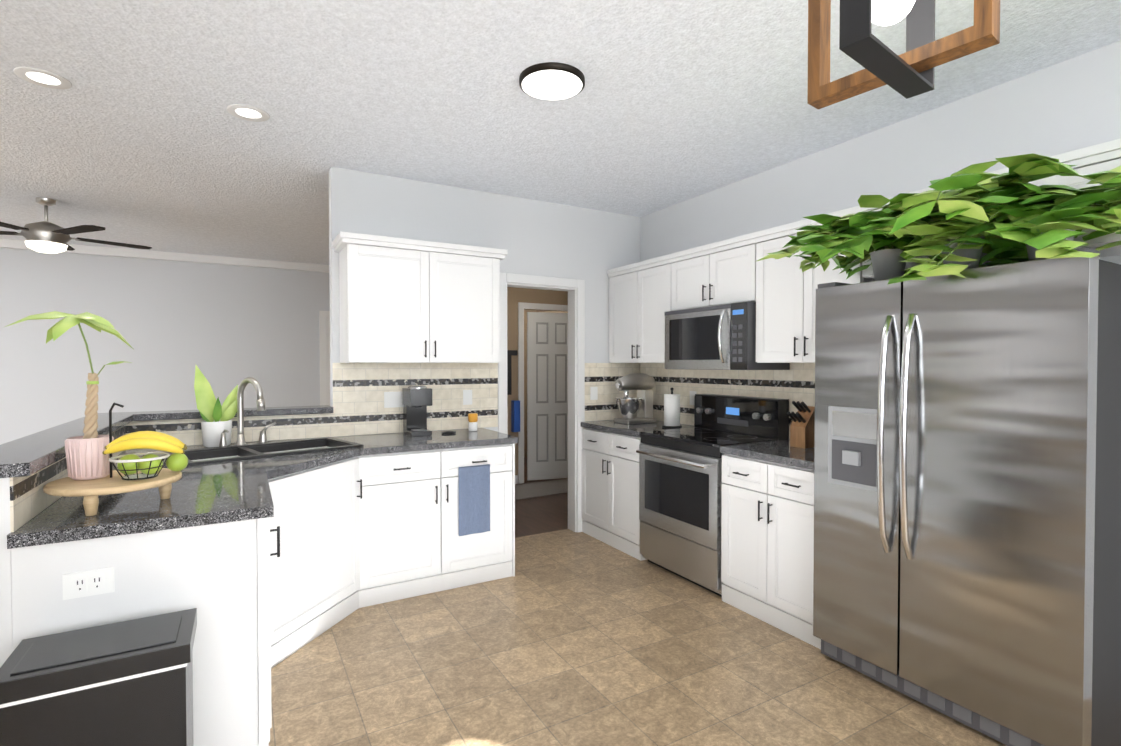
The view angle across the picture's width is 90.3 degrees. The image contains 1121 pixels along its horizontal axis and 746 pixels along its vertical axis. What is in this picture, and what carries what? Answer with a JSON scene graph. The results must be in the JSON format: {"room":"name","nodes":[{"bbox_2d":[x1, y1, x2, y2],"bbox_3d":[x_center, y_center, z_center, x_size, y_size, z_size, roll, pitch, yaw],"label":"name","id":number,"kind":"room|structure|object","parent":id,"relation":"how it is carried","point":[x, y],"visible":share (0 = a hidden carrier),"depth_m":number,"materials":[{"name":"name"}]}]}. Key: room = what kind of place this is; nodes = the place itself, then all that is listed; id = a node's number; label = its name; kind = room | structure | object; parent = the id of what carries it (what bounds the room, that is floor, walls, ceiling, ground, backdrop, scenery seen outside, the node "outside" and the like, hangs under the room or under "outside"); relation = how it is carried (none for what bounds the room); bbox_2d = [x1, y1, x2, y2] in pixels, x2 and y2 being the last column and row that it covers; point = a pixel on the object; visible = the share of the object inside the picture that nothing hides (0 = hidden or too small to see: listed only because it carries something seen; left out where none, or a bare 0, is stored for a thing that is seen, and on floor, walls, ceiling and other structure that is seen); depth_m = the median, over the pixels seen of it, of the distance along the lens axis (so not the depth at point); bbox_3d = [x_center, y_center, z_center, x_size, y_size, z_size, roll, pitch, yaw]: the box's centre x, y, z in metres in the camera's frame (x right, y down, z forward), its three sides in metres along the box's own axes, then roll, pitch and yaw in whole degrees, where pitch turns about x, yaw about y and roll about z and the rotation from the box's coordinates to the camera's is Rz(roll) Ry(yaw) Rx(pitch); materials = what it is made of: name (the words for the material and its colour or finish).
{"room":"kitchen","nodes":[
{"label":"kitchen","id":0,"kind":"room"},
{"bbox_2d":[0,248,329,444],"bbox_3d":[-5.780,-0.044,5.917,7.400,2.700,0.120,-1,1,-30],"label":"wall","id":1,"kind":"structure","parent":0,"point":[226,329],"depth_m":6.43,"materials":[{"name":"white paint"}]},
{"bbox_2d":[0,238,328,272],"bbox_3d":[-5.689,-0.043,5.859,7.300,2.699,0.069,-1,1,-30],"label":"crown molding","id":2,"kind":"structure","parent":1,"relation":"attached to","point":[117,252],"depth_m":6.50,"materials":[{"name":"white"}]},
{"bbox_2d":[319,311,329,405],"bbox_3d":[-2.901,0.231,7.464,0.590,2.100,0.058,-1,1,-30],"label":"room door","id":3,"kind":"structure","parent":1,"relation":"in","point":[324,327],"depth_m":7.34,"materials":[{"name":"white wood"}]},
{"bbox_2d":[329,167,639,531],"bbox_3d":[-0.431,-0.019,4.369,2.550,2.700,0.120,-1,1,-30],"label":"wall","id":4,"kind":"structure","parent":0,"point":[590,247],"depth_m":4.27,"materials":[{"name":"white paint"}]},
{"bbox_2d":[130,363,497,445],"bbox_3d":[-1.471,0.177,3.702,2.277,0.489,0.009,-1,1,-30],"label":"tile backsplash","id":5,"kind":"structure","parent":4,"relation":"attached to","point":[359,389],"depth_m":3.81,"materials":[{"name":"beige tile"}]},
{"bbox_2d":[384,391,402,407],"bbox_3d":[-1.153,0.185,3.874,0.140,0.110,0.008,-1,1,-30],"label":"outlet","id":6,"kind":"object","parent":5,"relation":"attached to","point":[393,399],"depth_m":3.87,"materials":[{"name":"white plastic"}]},
{"bbox_2d":[463,390,471,404],"bbox_3d":[-0.689,0.180,4.139,0.070,0.110,0.008,-1,1,-30],"label":"outlet","id":7,"kind":"object","parent":5,"relation":"attached to","point":[467,394],"depth_m":4.14,"materials":[{"name":"white plastic"}]},
{"bbox_2d":[332,231,506,362],"bbox_3d":[-0.936,-0.464,3.785,1.100,0.790,0.374,-1,1,-30],"label":"upper cabinet","id":8,"kind":"object","parent":4,"relation":"attached to","point":[402,300],"visible":1,"depth_m":3.62,"materials":[{"name":"white wood"}]},
{"bbox_2d":[498,273,584,531],"bbox_3d":[-0.174,0.279,4.520,0.780,2.100,0.156,-1,1,-30],"label":"door frame","id":9,"kind":"structure","parent":4,"relation":"attached to","point":[536,282],"depth_m":4.62,"materials":[{"name":"white wood"}]},
{"bbox_2d":[585,363,637,420],"bbox_3d":[0.445,0.159,4.797,0.568,0.489,0.009,-1,1,-30],"label":"tile backsplash","id":10,"kind":"structure","parent":4,"relation":"attached to","point":[604,376],"depth_m":4.76,"materials":[{"name":"beige tile"}]},
{"bbox_2d":[590,387,597,399],"bbox_3d":[0.282,0.171,4.697,0.070,0.110,0.005,-1,1,-30],"label":"outlet","id":11,"kind":"object","parent":10,"relation":"attached to","point":[593,390],"depth_m":4.69,"materials":[{"name":"white plastic"}]},
{"bbox_2d":[507,287,567,474],"bbox_3d":[-0.574,0.076,6.535,2.250,2.440,0.120,-1,1,-30],"label":"wall","id":12,"kind":"structure","parent":0,"point":[515,295],"depth_m":6.51,"materials":[{"name":"beige paint"}]},
{"bbox_2d":[507,350,519,431],"bbox_3d":[-0.593,0.208,6.399,0.240,0.940,0.098,-1,1,-30],"label":"coat rack","id":13,"kind":"object","parent":12,"relation":"attached to","point":[515,415],"visible":0.59,"depth_m":6.39,"materials":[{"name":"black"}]},
{"bbox_2d":[515,302,567,483],"bbox_3d":[-0.638,0.238,6.420,2.018,2.120,0.019,-1,1,-30],"label":"door frame","id":14,"kind":"structure","parent":12,"relation":"attached to","point":[519,477],"depth_m":6.50,"materials":[{"name":"white wood"}]},
{"bbox_2d":[527,312,567,480],"bbox_3d":[-0.093,0.278,6.708,0.594,2.010,0.232,-1,1,-30],"label":"hall door","id":15,"kind":"structure","parent":12,"relation":"in","point":[547,395],"depth_m":6.71,"materials":[{"name":"grey wood"}]},
{"bbox_2d":[515,457,567,537],"bbox_3d":[-0.580,1.346,6.667,2.350,0.096,3.981,-1,1,-30],"label":"floor","id":16,"kind":"structure","parent":0,"point":[539,515],"depth_m":5.24,"materials":[{"name":"brown wood"}]},
{"bbox_2d":[515,479,567,499],"bbox_3d":[-0.150,1.296,6.268,1.100,0.008,0.600,-1,1,-30],"label":"rug","id":17,"kind":"object","parent":16,"relation":"on","point":[533,490],"visible":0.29,"depth_m":6.19,"materials":[{"name":"fabric"}]},
{"bbox_2d":[0,0,1120,264],"bbox_3d":[-2.049,-1.246,1.740,9.750,0.360,11.000,-1,1,-30],"label":"ceiling","id":18,"kind":"structure","parent":0,"point":[136,134],"depth_m":2.75,"materials":[{"name":"white paint"}]},
{"bbox_2d":[13,67,71,88],"bbox_3d":[-2.344,-1.335,2.527,0.196,0.005,0.196,-1,1,-30],"label":"recessed light","id":19,"kind":"object","parent":18,"relation":"in","point":[42,76],"visible":1,"depth_m":2.52,"materials":[{"name":"white plastic"}]},
{"bbox_2d":[0,197,151,253],"bbox_3d":[-4.086,-1.159,4.434,1.317,0.419,1.267,-1,1,-30],"label":"room ceiling fan","id":20,"kind":"object","parent":18,"relation":"hanging from","point":[45,236],"visible":1,"depth_m":4.32,"materials":[{"name":"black metal"}]},
{"bbox_2d":[226,104,269,121],"bbox_3d":[-1.611,-1.341,2.877,0.196,0.005,0.196,-1,1,-30],"label":"recessed light","id":21,"kind":"object","parent":18,"relation":"in","point":[253,113],"visible":1,"depth_m":2.87,"materials":[{"name":"white"}]},
{"bbox_2d":[519,62,584,99],"bbox_3d":[-0.038,-1.322,2.544,0.300,0.033,0.300,-1,1,-30],"label":"light","id":22,"kind":"object","parent":18,"relation":"in","point":[552,81],"visible":1,"depth_m":2.50,"materials":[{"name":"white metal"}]},
{"bbox_2d":[807,0,999,108],"bbox_3d":[0.616,-0.951,1.121,0.309,0.726,0.354,-1,1,-30],"label":"pendant lantern","id":23,"kind":"object","parent":18,"relation":"hanging from","point":[910,73],"visible":1,"depth_m":1.11,"materials":[{"name":"brown wood"}]},
{"bbox_2d":[269,529,1006,745],"bbox_3d":[-2.397,1.427,1.586,8.950,0.100,11.000,-1,1,-30],"label":"floor","id":24,"kind":"structure","parent":0,"point":[566,637],"depth_m":2.51,"materials":[{"name":"tile"}]},
{"bbox_2d":[0,608,196,745],"bbox_3d":[-1.257,1.060,1.540,0.410,0.636,0.290,-1,1,-30],"label":"step trash can","id":25,"kind":"object","parent":24,"relation":"on","point":[127,683],"visible":1,"depth_m":1.48,"materials":[{"name":"black metal"}]},
{"bbox_2d":[7,441,286,745],"bbox_3d":[-1.712,0.901,2.544,0.694,0.921,1.798,-1,1,-30],"label":"base cabinet","id":26,"kind":"object","parent":24,"relation":"on","point":[265,558],"depth_m":1.85,"materials":[{"name":"white wood"}]},
{"bbox_2d":[62,567,113,599],"bbox_3d":[-1.419,0.633,1.675,0.120,0.075,0.008,-1,1,-30],"label":"outlet","id":27,"kind":"object","parent":26,"relation":"attached to","point":[87,583],"visible":1,"depth_m":1.67,"materials":[{"name":"white plastic"}]},
{"bbox_2d":[7,428,517,547],"bbox_3d":[-1.076,0.455,2.892,2.154,0.038,1.814,-1,1,-30],"label":"countertop","id":28,"kind":"structure","parent":26,"relation":"on","point":[437,457],"depth_m":3.32,"materials":[{"name":"black stone"}]},
{"bbox_2d":[43,468,181,515],"bbox_3d":[-1.520,0.405,1.909,0.370,0.092,0.370,-1,1,-30],"label":"wooden tray","id":29,"kind":"object","parent":28,"relation":"on","point":[90,491],"visible":0.79,"depth_m":1.80,"materials":[{"name":"brown wood"}]},
{"bbox_2d":[5,311,131,479],"bbox_3d":[-1.657,0.076,1.907,0.327,0.564,0.296,-1,1,-30],"label":"potted plant","id":30,"kind":"object","parent":29,"relation":"on","point":[86,458],"visible":0.88,"depth_m":1.87,"materials":[{"name":"plant"}]},
{"bbox_2d":[102,402,187,479],"bbox_3d":[-1.419,0.228,1.913,0.226,0.257,0.185,-1,1,-30],"label":"bowl","id":31,"kind":"object","parent":29,"relation":"on","point":[148,465],"visible":1,"depth_m":1.88,"materials":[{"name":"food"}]},
{"bbox_2d":[194,365,237,447],"bbox_3d":[-1.998,0.188,3.262,0.245,0.480,0.156,-1,1,-30],"label":"potted plant","id":32,"kind":"object","parent":28,"relation":"on","point":[216,415],"visible":0.88,"depth_m":3.23,"materials":[{"name":"green plant"}]},
{"bbox_2d":[219,377,275,446],"bbox_3d":[-1.824,0.227,3.259,0.297,0.404,0.219,-1,1,-30],"label":"faucet","id":33,"kind":"object","parent":28,"relation":"on","point":[260,400],"visible":1,"depth_m":3.27,"materials":[{"name":"silver metal"}]},
{"bbox_2d":[165,437,363,464],"bbox_3d":[-1.639,0.551,3.128,0.978,0.439,0.710,-1,1,-30],"label":"sink","id":34,"kind":"object","parent":28,"relation":"in","point":[344,450],"depth_m":3.12,"materials":[{"name":"black"}]},
{"bbox_2d":[402,386,431,436],"bbox_3d":[-0.979,0.255,3.812,0.150,0.330,0.210,-1,1,-30],"label":"coffee maker","id":35,"kind":"object","parent":28,"relation":"on","point":[417,400],"visible":1,"depth_m":3.78,"materials":[{"name":"black plastic"}]},
{"bbox_2d":[441,431,455,433],"bbox_3d":[-0.771,0.413,3.859,0.104,0.009,0.079,-1,1,-30],"label":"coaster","id":36,"kind":"object","parent":28,"relation":"on","point":[450,432],"visible":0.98,"depth_m":3.84,"materials":[{"name":"black"}]},
{"bbox_2d":[468,413,477,430],"bbox_3d":[-0.629,0.354,4.008,0.070,0.125,0.070,-1,1,-30],"label":"candle jar","id":37,"kind":"object","parent":28,"relation":"on","point":[472,420],"visible":1,"depth_m":3.98,"materials":[{"name":"white ceramic"}]},
{"bbox_2d":[267,435,434,656],"bbox_3d":[-1.221,0.897,2.824,0.589,0.921,1.798,-1,1,-30],"label":"base cabinet","id":38,"kind":"object","parent":24,"relation":"on","point":[340,562],"depth_m":3.13,"materials":[{"name":"white wood"}]},
{"bbox_2d":[431,496,454,591],"bbox_3d":[-1.078,0.905,3.565,0.575,0.880,0.656,-1,1,-30],"label":"base cabinet","id":39,"kind":"object","parent":24,"relation":"on","point":[443,507],"depth_m":3.44,"materials":[{"name":"white wood"}]},
{"bbox_2d":[455,488,514,587],"bbox_3d":[-0.688,0.902,3.787,0.559,0.880,0.656,-1,1,-30],"label":"base cabinet","id":40,"kind":"object","parent":24,"relation":"on","point":[489,555],"depth_m":3.60,"materials":[{"name":"white wood"}]},
{"bbox_2d":[458,464,489,535],"bbox_3d":[-0.542,0.800,3.520,0.210,0.430,0.014,-1,1,-30],"label":"hanging towel","id":41,"kind":"object","parent":40,"relation":"hanging from","point":[474,499],"visible":0.92,"depth_m":3.52,"materials":[{"name":"blue fabric"}]},
{"bbox_2d":[581,424,646,560],"bbox_3d":[0.638,0.890,4.455,0.621,0.880,0.795,-1,1,-30],"label":"base cabinet","id":42,"kind":"object","parent":24,"relation":"on","point":[609,460],"depth_m":4.26,"materials":[{"name":"white wood"}]},
{"bbox_2d":[581,420,693,435],"bbox_3d":[0.634,0.430,4.445,0.630,0.039,0.798,-1,1,-30],"label":"countertop","id":43,"kind":"structure","parent":42,"relation":"on","point":[633,429],"depth_m":4.30,"materials":[{"name":"black stone"}]},
{"bbox_2d":[614,373,656,423],"bbox_3d":[0.608,0.205,4.575,0.363,0.405,0.230,-1,1,-30],"label":"stand mixer","id":44,"kind":"object","parent":43,"relation":"on","point":[640,406],"visible":1,"depth_m":4.52,"materials":[{"name":"silver metal"}]},
{"bbox_2d":[662,388,681,427],"bbox_3d":[0.849,0.261,4.241,0.150,0.303,0.150,-1,1,-30],"label":"paper towel holder","id":45,"kind":"object","parent":43,"relation":"on","point":[671,410],"visible":1,"depth_m":4.19,"materials":[{"name":"black"}]},
{"bbox_2d":[636,394,788,596],"bbox_3d":[0.985,0.754,3.751,0.691,1.175,0.752,-1,1,-30],"label":"electric range","id":46,"kind":"object","parent":24,"relation":"on","point":[680,492],"visible":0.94,"depth_m":3.61,"materials":[{"name":"silver metal"}]},
{"bbox_2d":[720,448,820,648],"bbox_3d":[1.382,0.911,3.155,0.621,0.880,0.666,-1,1,-30],"label":"base cabinet","id":47,"kind":"object","parent":24,"relation":"on","point":[767,544],"depth_m":2.98,"materials":[{"name":"white wood"}]},
{"bbox_2d":[721,440,813,467],"bbox_3d":[1.382,0.451,3.137,0.630,0.039,0.688,-1,1,-30],"label":"countertop","id":48,"kind":"structure","parent":47,"relation":"on","point":[776,449],"depth_m":3.11,"materials":[{"name":"black stone"}]},
{"bbox_2d":[787,401,814,447],"bbox_3d":[1.406,0.295,3.236,0.192,0.267,0.100,-1,1,-30],"label":"knife block","id":49,"kind":"object","parent":48,"relation":"on","point":[802,430],"visible":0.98,"depth_m":3.21,"materials":[{"name":"brown wood"}]},
{"bbox_2d":[813,247,1120,745],"bbox_3d":[1.713,0.477,2.363,0.788,1.775,0.975,-1,1,-30],"label":"fridge","id":50,"kind":"object","parent":24,"relation":"on","point":[967,506],"visible":0.96,"depth_m":2.04,"materials":[{"name":"silver metal"}]},
{"bbox_2d":[755,153,1120,283],"bbox_3d":[1.457,-0.543,2.050,0.773,0.431,1.364,-1,1,-30],"label":"potted plant","id":51,"kind":"object","parent":50,"relation":"on","point":[970,216],"visible":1,"depth_m":2.00,"materials":[{"name":"green plant"}]},
{"bbox_2d":[640,41,1120,263],"bbox_3d":[2.441,0.020,2.037,0.120,2.700,7.020,-1,1,-30],"label":"wall","id":52,"kind":"structure","parent":0,"point":[1072,104],"depth_m":2.89,"materials":[{"name":"white paint"}]},
{"bbox_2d":[607,259,670,362],"bbox_3d":[0.759,-0.459,4.503,0.341,0.757,0.793,-1,1,-30],"label":"upper cabinet","id":53,"kind":"object","parent":52,"relation":"attached to","point":[645,296],"depth_m":4.39,"materials":[{"name":"white wood"}]},
{"bbox_2d":[671,235,754,310],"bbox_3d":[1.147,-0.638,3.821,0.341,0.377,0.772,-1,1,-30],"label":"upper cabinet","id":54,"kind":"object","parent":52,"relation":"attached to","point":[723,274],"depth_m":3.69,"materials":[{"name":"white wood"}]},
{"bbox_2d":[665,302,789,369],"bbox_3d":[1.090,-0.233,3.795,0.470,0.417,0.752,-1,1,-30],"label":"over-the-range microwave","id":55,"kind":"object","parent":54,"relation":"attached to","point":[719,337],"visible":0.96,"depth_m":3.61,"materials":[{"name":"grey plastic"}]},
{"bbox_2d":[638,363,814,438],"bbox_3d":[1.263,0.172,3.969,0.009,0.489,2.260,-1,1,-30],"label":"tile backsplash","id":56,"kind":"structure","parent":52,"relation":"attached to","point":[797,383],"depth_m":4.03,"materials":[{"name":"beige tile"}]},
{"bbox_2d":[690,391,695,404],"bbox_3d":[1.036,0.197,4.353,0.005,0.110,0.070,-1,1,-30],"label":"outlet","id":57,"kind":"object","parent":56,"relation":"attached to","point":[692,393],"depth_m":4.35,"materials":[{"name":"white plastic"}]},
{"bbox_2d":[755,211,870,362],"bbox_3d":[1.505,-0.438,3.199,0.341,0.757,0.669,-1,1,-30],"label":"upper cabinet","id":58,"kind":"object","parent":52,"relation":"attached to","point":[785,295],"depth_m":3.21,"materials":[{"name":"white wood"}]},
{"bbox_2d":[863,176,1001,281],"bbox_3d":[1.847,-0.643,2.597,0.341,0.327,0.710,-1,1,-30],"label":"upper cabinet","id":59,"kind":"object","parent":52,"relation":"attached to","point":[867,273],"depth_m":2.76,"materials":[{"name":"white wood"}]},
{"bbox_2d":[1007,143,1120,261],"bbox_3d":[2.143,-0.635,2.080,0.341,0.327,0.709,-1,1,-30],"label":"upper cabinet","id":60,"kind":"object","parent":52,"relation":"attached to","point":[1108,159],"depth_m":2.07,"materials":[{"name":"white wood"}]},
{"bbox_3d":[-1.625,0.819,2.674,1.220,1.080,1.900,-1,1,-30],"label":"wall","id":61,"kind":"structure","parent":0,"visible":0},
{"bbox_2d":[0,478,11,666],"bbox_3d":[-1.631,0.838,1.569,0.132,1.080,0.012,-1,1,-30],"label":"trim","id":62,"kind":"structure","parent":61,"relation":"attached to","point":[5,611],"depth_m":1.59,"materials":[{"name":"white wood"}]},
{"bbox_2d":[10,423,129,531],"bbox_3d":[-2.011,0.364,2.365,0.009,0.159,1.780,-1,1,-30],"label":"tile backsplash","id":63,"kind":"structure","parent":61,"relation":"attached to","point":[28,498],"depth_m":1.75,"materials":[{"name":"beige tile"}]},
{"bbox_2d":[0,405,332,477],"bbox_3d":[-1.646,0.259,2.659,1.258,0.039,1.970,-1,1,-30],"label":"ledge cap","id":64,"kind":"object","parent":61,"relation":"on","point":[29,455],"visible":0.81,"depth_m":2.27,"materials":[{"name":"black stone"}]}
]}

